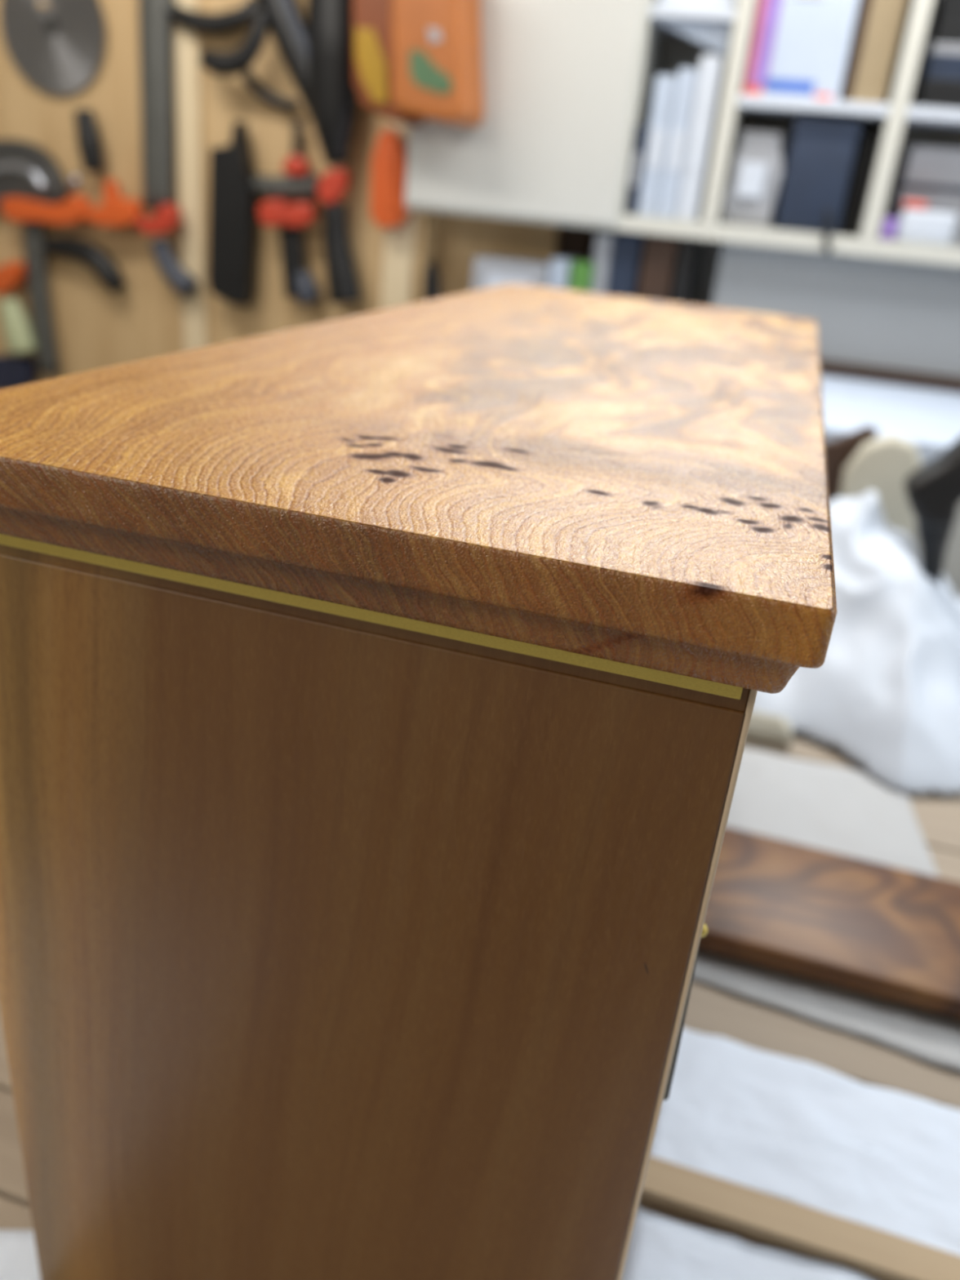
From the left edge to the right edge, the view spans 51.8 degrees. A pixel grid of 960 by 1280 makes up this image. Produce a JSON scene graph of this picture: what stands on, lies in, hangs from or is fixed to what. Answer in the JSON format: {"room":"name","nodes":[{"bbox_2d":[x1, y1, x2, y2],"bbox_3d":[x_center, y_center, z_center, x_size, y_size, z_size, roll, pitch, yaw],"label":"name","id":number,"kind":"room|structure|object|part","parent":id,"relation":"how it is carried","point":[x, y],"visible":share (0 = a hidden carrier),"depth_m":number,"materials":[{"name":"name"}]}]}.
{"room":"workspace","nodes":[
{"label":"workspace","id":0,"kind":"room"},
{"bbox_2d":[591,228,723,306],"bbox_3d":[0.327,-0.963,2.744,5.900,2.520,0.100,12,25,14],"label":"wall","id":1,"kind":"structure","parent":0,"point":[711,252],"depth_m":2.60,"materials":[{"name":"paint"}]},
{"bbox_2d":[404,0,959,266],"bbox_3d":[0.747,-1.343,2.130,1.783,0.922,0.350,12,25,14],"label":"upper cabinet","id":2,"kind":"object","parent":1,"relation":"attached to","point":[568,85],"visible":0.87,"depth_m":2.21,"materials":[{"name":"white laminate"}]},
{"bbox_3d":[0.105,-1.413,2.152,0.515,0.894,0.018,12,25,14],"label":"door","id":3,"kind":"part","parent":2,"relation":"part of","materials":[{"name":"white laminate"}]},
{"bbox_2d":[624,124,648,214],"bbox_3d":[0.385,-1.109,2.344,0.023,0.185,0.222,12,25,14],"label":"binder","id":4,"kind":"object","parent":2,"relation":"on","point":[642,131],"visible":0.56,"depth_m":2.25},
{"bbox_2d":[636,75,678,217],"bbox_3d":[0.430,-1.151,2.324,0.048,0.285,0.220,12,25,14],"label":"binder","id":5,"kind":"object","parent":2,"relation":"on","point":[665,86],"visible":0.74,"depth_m":2.23,"materials":[{"name":"white plastic"}]},
{"bbox_2d":[657,67,698,218],"bbox_3d":[0.473,-1.146,2.306,0.042,0.300,0.230,12,25,14],"label":"binder","id":6,"kind":"object","parent":2,"relation":"on","point":[687,78],"visible":0.74,"depth_m":2.20,"materials":[{"name":"white plastic"}]},
{"bbox_2d":[648,4,736,39],"bbox_3d":[0.491,-1.381,2.218,0.181,0.022,0.298,12,25,14],"label":"shelf","id":7,"kind":"object","parent":2,"relation":"attached to","point":[690,13],"depth_m":2.10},
{"bbox_2d":[657,0,737,8],"bbox_3d":[0.495,-1.438,2.174,0.163,0.118,0.210,12,25,14],"label":"stacked papers","id":8,"kind":"object","parent":2,"relation":"on","point":[714,3],"visible":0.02,"depth_m":2.10,"materials":[{"name":"white paper"}]},
{"bbox_2d":[675,55,726,221],"bbox_3d":[0.517,-1.146,2.285,0.046,0.325,0.240,12,25,14],"label":"binder","id":9,"kind":"object","parent":2,"relation":"on","point":[712,72],"visible":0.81,"depth_m":2.19,"materials":[{"name":"white plastic"}]},
{"bbox_2d":[656,18,733,57],"bbox_3d":[0.459,-1.303,2.141,0.163,0.062,0.030,12,25,14],"label":"folder","id":10,"kind":"object","parent":9,"relation":"on","point":[716,37],"visible":0.97,"depth_m":2.12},
{"bbox_2d":[721,129,784,228],"bbox_3d":[0.630,-1.050,2.261,0.120,0.190,0.188,12,25,14],"label":"parcel","id":11,"kind":"object","parent":2,"relation":"on","point":[751,195],"visible":0.98,"depth_m":2.19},
{"bbox_2d":[742,0,859,100],"bbox_3d":[0.703,-1.313,2.145,0.199,0.260,0.193,12,25,14],"label":"carton","id":12,"kind":"object","parent":2,"relation":"on","point":[800,48],"visible":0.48,"depth_m":2.08,"materials":[{"name":"white cardboard"}]},
{"bbox_2d":[737,93,890,127],"bbox_3d":[0.745,-1.185,2.216,0.309,0.022,0.298,12,25,14],"label":"shelf","id":13,"kind":"object","parent":2,"relation":"attached to","point":[753,110],"depth_m":2.11,"materials":[{"name":"white wood"}]},
{"bbox_2d":[774,115,862,253],"bbox_3d":[0.752,-1.017,2.220,0.139,0.264,0.214,12,25,14],"label":"box","id":14,"kind":"object","parent":2,"relation":"in","point":[822,152],"visible":1,"depth_m":2.14,"materials":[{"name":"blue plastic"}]},
{"bbox_3d":[0.765,-1.121,2.186,0.139,0.045,0.187,12,25,14],"label":"case lid","id":15,"kind":"part","parent":14,"relation":"part of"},
{"bbox_2d":[838,131,879,236],"bbox_3d":[0.864,-1.038,2.261,0.037,0.210,0.160,12,25,14],"label":"bin","id":16,"kind":"object","parent":2,"relation":"on","point":[868,141],"visible":0.96,"depth_m":2.19,"materials":[{"name":"plastic"}]},
{"bbox_2d":[842,0,906,103],"bbox_3d":[0.851,-1.292,2.126,0.084,0.265,0.214,12,25,14],"label":"cardboard box","id":17,"kind":"object","parent":2,"relation":"on","point":[880,22],"visible":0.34,"depth_m":2.05,"materials":[{"name":"beige cardboard"}]},
{"bbox_2d":[878,217,898,240],"bbox_3d":[0.893,-0.899,2.163,0.032,0.045,0.058,12,25,14],"label":"packet","id":18,"kind":"object","parent":2,"relation":"on","point":[888,228],"visible":0.98,"depth_m":2.14,"materials":[{"name":"purple plastic"}]},
{"bbox_2d":[889,145,959,247],"bbox_3d":[1.025,-0.990,2.215,0.170,0.190,0.162,12,25,14],"label":"carton","id":19,"kind":"object","parent":2,"relation":"on","point":[931,175],"visible":0.63,"depth_m":2.14,"materials":[{"name":"cardboard"}]},
{"bbox_2d":[895,200,957,245],"bbox_3d":[0.966,-0.902,2.139,0.112,0.082,0.065,12,25,14],"label":"tub","id":20,"kind":"object","parent":2,"relation":"on","point":[917,225],"visible":0.98,"depth_m":2.11,"materials":[{"name":"white plastic"}]},
{"bbox_3d":[0.938,-0.938,2.133,0.047,0.016,0.061,12,25,14],"label":"tub lid","id":21,"kind":"part","parent":20,"relation":"part of","materials":[{"name":"red plastic"}]},
{"bbox_2d":[902,105,959,133],"bbox_3d":[1.073,-1.116,2.136,0.309,0.022,0.298,12,25,14],"label":"shelf","id":22,"kind":"object","parent":2,"relation":"attached to","point":[916,119],"depth_m":2.05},
{"bbox_2d":[913,78,959,108],"bbox_3d":[1.073,-1.137,2.092,0.281,0.052,0.204,12,25,14],"label":"box","id":23,"kind":"object","parent":2,"relation":"on","point":[932,92],"visible":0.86,"depth_m":2.03,"materials":[{"name":"black plastic"}]},
{"bbox_3d":[1.075,-1.152,2.085,0.281,0.019,0.204,12,25,14],"label":"box lid","id":24,"kind":"part","parent":23,"relation":"part of","materials":[{"name":"black plastic"}]},
{"bbox_2d":[917,53,959,88],"bbox_3d":[1.078,-1.182,2.074,0.281,0.044,0.198,12,25,14],"label":"box","id":25,"kind":"object","parent":23,"relation":"on","point":[937,66],"visible":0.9,"depth_m":2.02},
{"bbox_3d":[1.080,-1.195,2.068,0.281,0.017,0.198,12,25,14],"label":"box lid","id":26,"kind":"part","parent":25,"relation":"part of","materials":[{"name":"cardboard"}]},
{"bbox_2d":[923,42,959,64],"bbox_3d":[1.082,-1.213,2.063,0.281,0.020,0.192,12,25,14],"label":"box","id":27,"kind":"object","parent":25,"relation":"on","point":[936,47],"visible":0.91,"depth_m":2.01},
{"bbox_2d":[925,0,959,53],"bbox_3d":[1.088,-1.268,2.041,0.281,0.100,0.186,12,25,14],"label":"box","id":28,"kind":"object","parent":27,"relation":"on","point":[945,28],"visible":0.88,"depth_m":2.00,"materials":[{"name":"black plastic"}]},
{"bbox_3d":[1.091,-1.296,2.029,0.281,0.038,0.186,12,25,14],"label":"box lid","id":29,"kind":"part","parent":28,"relation":"part of","materials":[{"name":"black plastic"}]},
{"bbox_3d":[-0.459,1.074,1.280,5.700,0.100,4.460,12,25,14],"label":"floor","id":30,"kind":"structure","parent":0,"visible":0},
{"bbox_2d":[0,733,959,1256],"bbox_3d":[0.256,0.649,1.156,2.350,0.900,1.817,12,25,14],"label":"work table","id":31,"kind":"object","parent":30,"relation":"on","point":[712,1010],"visible":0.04,"depth_m":0.79,"materials":[{"name":"brown wood"}]},
{"bbox_2d":[0,1230,40,1279],"bbox_3d":[-0.423,0.396,0.468,0.278,0.005,0.366,12,25,14],"label":"paper scrap","id":32,"kind":"object","parent":31,"relation":"on","point":[18,1253],"visible":0.49,"depth_m":0.58,"materials":[{"name":"white paper"}]},
{"bbox_2d":[0,283,837,1279],"bbox_3d":[0.043,0.020,0.794,0.337,0.499,0.888,12,25,14],"label":"jewelry box","id":33,"kind":"object","parent":31,"relation":"on","point":[379,689],"visible":1,"depth_m":0.38,"materials":[{"name":"brown wood"}]},
{"bbox_3d":[-0.081,0.195,0.437,0.302,0.455,0.018,12,25,14],"label":"panel","id":34,"kind":"part","parent":33,"relation":"part of","materials":[{"name":"brown wood"}]},
{"bbox_3d":[0.063,-0.172,0.707,0.301,0.013,0.849,12,25,14],"label":"neck rail","id":35,"kind":"part","parent":33,"relation":"part of","materials":[{"name":"brown wood"}]},
{"bbox_3d":[0.063,-0.184,0.702,0.329,0.014,0.880,12,25,14],"label":"ogee moulding","id":36,"kind":"part","parent":33,"relation":"part of","materials":[{"name":"brown wood"}]},
{"bbox_3d":[0.079,0.137,0.377,0.004,0.099,0.009,12,25,14],"label":"door pull","id":37,"kind":"part","parent":33,"relation":"part of","materials":[{"name":"grey metal"}]},
{"bbox_3d":[0.084,0.111,0.377,0.005,0.006,0.005,7,24,3],"label":"knob","id":38,"kind":"part","parent":33,"relation":"part of","materials":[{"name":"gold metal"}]},
{"bbox_2d":[622,1207,875,1279],"bbox_3d":[0.389,0.534,0.336,0.760,0.006,0.507,12,25,14],"label":"cloth","id":39,"kind":"object","parent":31,"relation":"on","point":[661,1248],"visible":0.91,"depth_m":0.61,"materials":[{"name":"white fabric"}]},
{"bbox_2d":[746,710,792,748],"bbox_3d":[0.337,0.101,1.238,0.108,0.031,0.042,12,25,14],"label":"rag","id":40,"kind":"object","parent":31,"relation":"on","point":[766,728],"visible":0.48,"depth_m":1.22,"materials":[{"name":"beige fabric"}]},
{"bbox_2d":[640,1155,959,1279],"bbox_3d":[0.492,0.438,0.564,0.809,0.012,0.028,12,25,14],"label":"batten","id":41,"kind":"object","parent":31,"relation":"on","point":[804,1230],"visible":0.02,"depth_m":0.63,"materials":[{"name":"brown wood"}]},
{"bbox_2d":[650,1027,959,1255],"bbox_3d":[0.490,0.406,0.640,0.763,0.005,0.143,12,25,14],"label":"cloth","id":42,"kind":"object","parent":31,"relation":"on","point":[802,1132],"visible":0.86,"depth_m":0.70,"materials":[{"name":"white fabric"}]},
{"bbox_2d":[693,747,959,1071],"bbox_3d":[0.358,0.233,0.993,0.270,0.004,0.459,12,25,14],"label":"paper","id":43,"kind":"object","parent":31,"relation":"on","point":[833,808],"visible":0.52,"depth_m":1.04,"materials":[{"name":"white paper"}]},
{"bbox_2d":[698,826,959,1019],"bbox_3d":[0.408,0.269,0.887,0.426,0.022,0.176,12,25,14],"label":"board","id":44,"kind":"object","parent":43,"relation":"on","point":[882,931],"visible":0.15,"depth_m":0.88,"materials":[{"name":"brown wood"}]},
{"bbox_2d":[825,425,878,502],"bbox_3d":[0.587,-0.220,1.683,0.101,0.296,0.030,12,25,14],"label":"brown offcut","id":45,"kind":"object","parent":31,"relation":"on","point":[839,451],"visible":0.34,"depth_m":1.63,"materials":[{"name":"brown wood"}]},
{"bbox_2d":[753,489,959,798],"bbox_3d":[0.686,-0.009,1.317,0.871,0.229,0.574,12,25,14],"label":"plastic bag","id":46,"kind":"object","parent":31,"relation":"on","point":[886,691],"visible":0.45,"depth_m":1.27,"materials":[{"name":"white plastic"}]},
{"bbox_2d":[903,436,959,585],"bbox_3d":[0.669,-0.181,1.458,0.098,0.253,0.085,12,25,14],"label":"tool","id":47,"kind":"object","parent":46,"relation":"on","point":[932,491],"visible":0.9,"depth_m":1.42,"materials":[{"name":"plastic"}]},
{"bbox_2d":[839,433,922,537],"bbox_3d":[0.645,-0.190,1.630,0.124,0.296,0.040,12,25,14],"label":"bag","id":48,"kind":"object","parent":31,"relation":"on","point":[882,465],"visible":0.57,"depth_m":1.58,"materials":[{"name":"fabric"}]},
{"bbox_2d":[821,374,959,599],"bbox_3d":[1.176,0.074,2.292,3.060,1.163,0.950,12,25,14],"label":"bench","id":49,"kind":"object","parent":30,"relation":"on","point":[928,418],"visible":0.04,"depth_m":1.93,"materials":[{"name":"white laminate"}]},
{"bbox_2d":[422,260,440,301],"bbox_3d":[-0.120,-0.884,2.524,0.048,0.156,0.030,12,25,14],"label":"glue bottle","id":50,"kind":"object","parent":49,"relation":"on","point":[432,280],"visible":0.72,"depth_m":2.50,"materials":[{"name":"black plastic"}]},
{"bbox_2d":[415,209,559,302],"bbox_3d":[0.016,-0.959,2.577,0.332,0.269,0.137,12,25,14],"label":"plywood offcut","id":51,"kind":"object","parent":49,"relation":"on","point":[452,241],"visible":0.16,"depth_m":2.59,"materials":[{"name":"beige wood"}]},
{"bbox_2d":[471,254,551,291],"bbox_3d":[0.089,-0.883,2.539,0.192,0.176,0.142,12,25,14],"label":"storage box","id":52,"kind":"object","parent":49,"relation":"on","point":[489,271],"visible":0.38,"depth_m":2.46,"materials":[{"name":"white plastic"}]},
{"bbox_2d":[548,256,581,289],"bbox_3d":[0.209,-0.869,2.516,0.048,0.192,0.142,12,25,14],"label":"storage box","id":53,"kind":"object","parent":49,"relation":"on","point":[561,267],"visible":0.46,"depth_m":2.43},
{"bbox_2d":[568,259,594,292],"bbox_3d":[0.253,-0.842,2.467,0.051,0.191,0.102,12,25,14],"label":"packet","id":54,"kind":"object","parent":49,"relation":"on","point":[581,274],"visible":0.37,"depth_m":2.40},
{"bbox_2d":[590,231,613,293],"bbox_3d":[0.315,-0.891,2.505,0.040,0.260,0.202,12,25,14],"label":"ring binder","id":55,"kind":"object","parent":49,"relation":"on","point":[603,241],"visible":0.46,"depth_m":2.39,"materials":[{"name":"grey plastic"}]},
{"bbox_2d":[606,231,650,297],"bbox_3d":[0.370,-0.883,2.490,0.068,0.267,0.202,12,25,14],"label":"ring binder","id":56,"kind":"object","parent":49,"relation":"on","point":[628,247],"visible":0.4,"depth_m":2.38,"materials":[{"name":"plastic"}]},
{"bbox_2d":[636,234,684,302],"bbox_3d":[0.444,-0.864,2.462,0.074,0.267,0.202,12,25,14],"label":"ring binder","id":57,"kind":"object","parent":49,"relation":"on","point":[660,254],"visible":0.43,"depth_m":2.35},
{"bbox_2d":[671,237,704,304],"bbox_3d":[0.506,-0.855,2.457,0.037,0.267,0.202,12,25,14],"label":"ring binder","id":58,"kind":"object","parent":49,"relation":"on","point":[690,253],"visible":0.47,"depth_m":2.35,"materials":[{"name":"black plastic"}]},
{"bbox_2d":[711,241,959,392],"bbox_3d":[1.617,-0.607,2.132,2.215,0.282,0.045,12,25,14],"label":"wall","id":59,"kind":"structure","parent":49,"relation":"on","point":[884,320],"depth_m":2.31,"materials":[{"name":"white paint"}]},
{"bbox_2d":[821,374,959,464],"bbox_3d":[1.225,-0.435,2.060,3.060,0.040,0.950,12,25,14],"label":"countertop","id":60,"kind":"structure","parent":49,"relation":"on","point":[928,418],"depth_m":1.97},
{"bbox_3d":[-1.330,-1.235,2.989,2.525,2.520,0.242,12,25,14],"label":"wall","id":61,"kind":"structure","parent":0,"visible":0},
{"bbox_2d":[0,0,420,381],"bbox_3d":[-1.220,-1.294,2.741,2.226,2.050,0.086,12,25,14],"label":"plywood board","id":62,"kind":"object","parent":61,"relation":"attached to","point":[95,327],"depth_m":2.65,"materials":[{"name":"beige wood"}]},
{"bbox_2d":[0,261,55,388],"bbox_3d":[-1.380,-0.918,2.921,0.243,0.386,0.070,12,25,14],"label":"bottle","id":63,"kind":"object","parent":62,"relation":"hanging from","point":[15,370],"visible":0.91,"depth_m":2.90,"materials":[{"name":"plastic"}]},
{"bbox_3d":[-1.315,-1.288,2.755,0.499,0.196,0.051,12,25,14],"label":"blade guard","id":64,"kind":"part","parent":62,"relation":"part of","materials":[{"name":"plastic"}]},
{"bbox_3d":[-1.122,-1.601,2.574,0.322,0.322,0.026,12,25,14],"label":"saw blade","id":65,"kind":"part","parent":62,"relation":"part of","materials":[{"name":"silver metal"}]},
{"bbox_2d":[0,195,125,373],"bbox_3d":[-1.173,-1.000,2.819,0.362,0.501,0.067,12,25,14],"label":"clamp","id":66,"kind":"object","parent":62,"relation":"hanging from","point":[32,213],"depth_m":2.76,"materials":[{"name":"grey metal"}]},
{"bbox_3d":[-1.123,-1.060,2.785,0.274,0.138,0.054,12,25,14],"label":"curved handle","id":67,"kind":"part","parent":66,"relation":"part of","materials":[{"name":"black plastic"}]},
{"bbox_2d":[73,109,144,226],"bbox_3d":[-0.993,-1.260,2.649,0.199,0.282,0.067,12,25,14],"label":"clamp","id":68,"kind":"object","parent":62,"relation":"hanging from","point":[115,211],"visible":0.99,"depth_m":2.64,"materials":[{"name":"orange plastic"}]},
{"bbox_3d":[-1.044,-1.333,2.642,0.076,0.152,0.054,12,25,14],"label":"handle","id":69,"kind":"part","parent":68,"relation":"part of","materials":[{"name":"black plastic"}]},
{"bbox_2d":[134,0,198,298],"bbox_3d":[-0.824,-1.298,2.577,0.163,0.772,0.067,12,25,14],"label":"clamp","id":70,"kind":"object","parent":62,"relation":"hanging from","point":[154,24],"visible":0.99,"depth_m":2.58,"materials":[{"name":"grey metal"}]},
{"bbox_3d":[-0.838,-1.018,2.706,0.138,0.155,0.054,12,25,14],"label":"handle","id":71,"kind":"part","parent":70,"relation":"part of","materials":[{"name":"grey plastic"}]},
{"bbox_2d":[164,0,259,35],"bbox_3d":[-0.661,-1.541,2.434,0.280,0.091,0.062,12,25,14],"label":"calliper","id":72,"kind":"object","parent":62,"relation":"attached to","point":[237,19],"visible":0.94,"depth_m":2.42,"materials":[{"name":"black metal"}]},
{"bbox_2d":[207,120,258,306],"bbox_3d":[-0.652,-1.114,2.594,0.132,0.443,0.049,12,25,14],"label":"handle","id":73,"kind":"object","parent":62,"relation":"attached to","point":[233,203],"visible":1,"depth_m":2.58,"materials":[{"name":"black plastic"}]},
{"bbox_3d":[-0.647,-1.094,2.575,0.084,0.288,0.004,12,25,14],"label":"plate","id":74,"kind":"part","parent":73,"relation":"part of","materials":[{"name":"black plastic"}]},
{"bbox_2d":[200,4,268,76],"bbox_3d":[-0.618,-1.456,2.405,0.241,0.153,0.085,21,29,31],"label":"calliper","id":75,"kind":"object","parent":62,"relation":"attached to","point":[237,61],"visible":1,"depth_m":2.38,"materials":[{"name":"black metal"}]},
{"bbox_2d":[241,69,299,111],"bbox_3d":[-0.526,-1.371,2.463,0.159,0.084,0.052,12,25,14],"label":"calliper","id":76,"kind":"object","parent":62,"relation":"attached to","point":[260,91],"visible":0.91,"depth_m":2.46,"materials":[{"name":"black metal"}]},
{"bbox_2d":[250,119,319,226],"bbox_3d":[-0.499,-1.184,2.514,0.185,0.253,0.063,12,25,14],"label":"clamp","id":77,"kind":"object","parent":62,"relation":"hanging from","point":[300,183],"visible":0.98,"depth_m":2.51,"materials":[{"name":"black plastic"}]},
{"bbox_3d":[-0.499,-1.166,2.530,0.185,0.069,0.048,12,25,14],"label":"handle","id":78,"kind":"part","parent":77,"relation":"part of","materials":[{"name":"grey metal"}]},
{"bbox_2d":[278,202,319,305],"bbox_3d":[-0.478,-1.008,2.583,0.124,0.252,0.066,12,25,14],"label":"clamp","id":79,"kind":"object","parent":62,"relation":"hanging from","point":[300,284],"visible":1,"depth_m":2.59,"materials":[{"name":"black plastic"}]},
{"bbox_3d":[-0.457,-0.931,2.616,0.058,0.090,0.059,-9,28,-28],"label":"handle","id":80,"kind":"part","parent":79,"relation":"part of","materials":[{"name":"grey plastic"}]},
{"bbox_2d":[257,0,359,166],"bbox_3d":[-0.416,-1.374,2.379,0.298,0.414,0.118,12,25,14],"label":"tool","id":81,"kind":"object","parent":62,"relation":"hanging from","point":[317,55],"visible":0.97,"depth_m":2.34,"materials":[{"name":"black plastic"}]},
{"bbox_3d":[-0.346,-1.355,2.363,0.148,0.396,0.118,12,25,14],"label":"blade","id":82,"kind":"part","parent":81,"relation":"part of","materials":[{"name":"black plastic"}]},
{"bbox_2d":[317,167,361,304],"bbox_3d":[-0.354,-1.028,2.532,0.118,0.328,0.070,12,25,14],"label":"clamp","id":83,"kind":"object","parent":62,"relation":"hanging from","point":[343,286],"visible":1,"depth_m":2.52,"materials":[{"name":"red plastic"}]},
{"bbox_3d":[-0.355,-0.990,2.548,0.112,0.245,0.070,12,25,14],"label":"handle","id":84,"kind":"part","parent":83,"relation":"part of","materials":[{"name":"black plastic"}]},
{"bbox_2d":[369,127,411,228],"bbox_3d":[-0.220,-1.135,2.437,0.095,0.228,0.058,12,25,14],"label":"handle","id":85,"kind":"object","parent":62,"relation":"hanging from","point":[388,210],"visible":0.98,"depth_m":2.42,"materials":[{"name":"plastic"}]},
{"bbox_2d":[352,0,484,128],"bbox_3d":[-0.122,-1.343,2.217,0.287,0.341,0.257,12,25,14],"label":"case","id":86,"kind":"object","parent":62,"relation":"hanging from","point":[415,60],"visible":1,"depth_m":2.14,"materials":[{"name":"orange plastic"}]}
]}

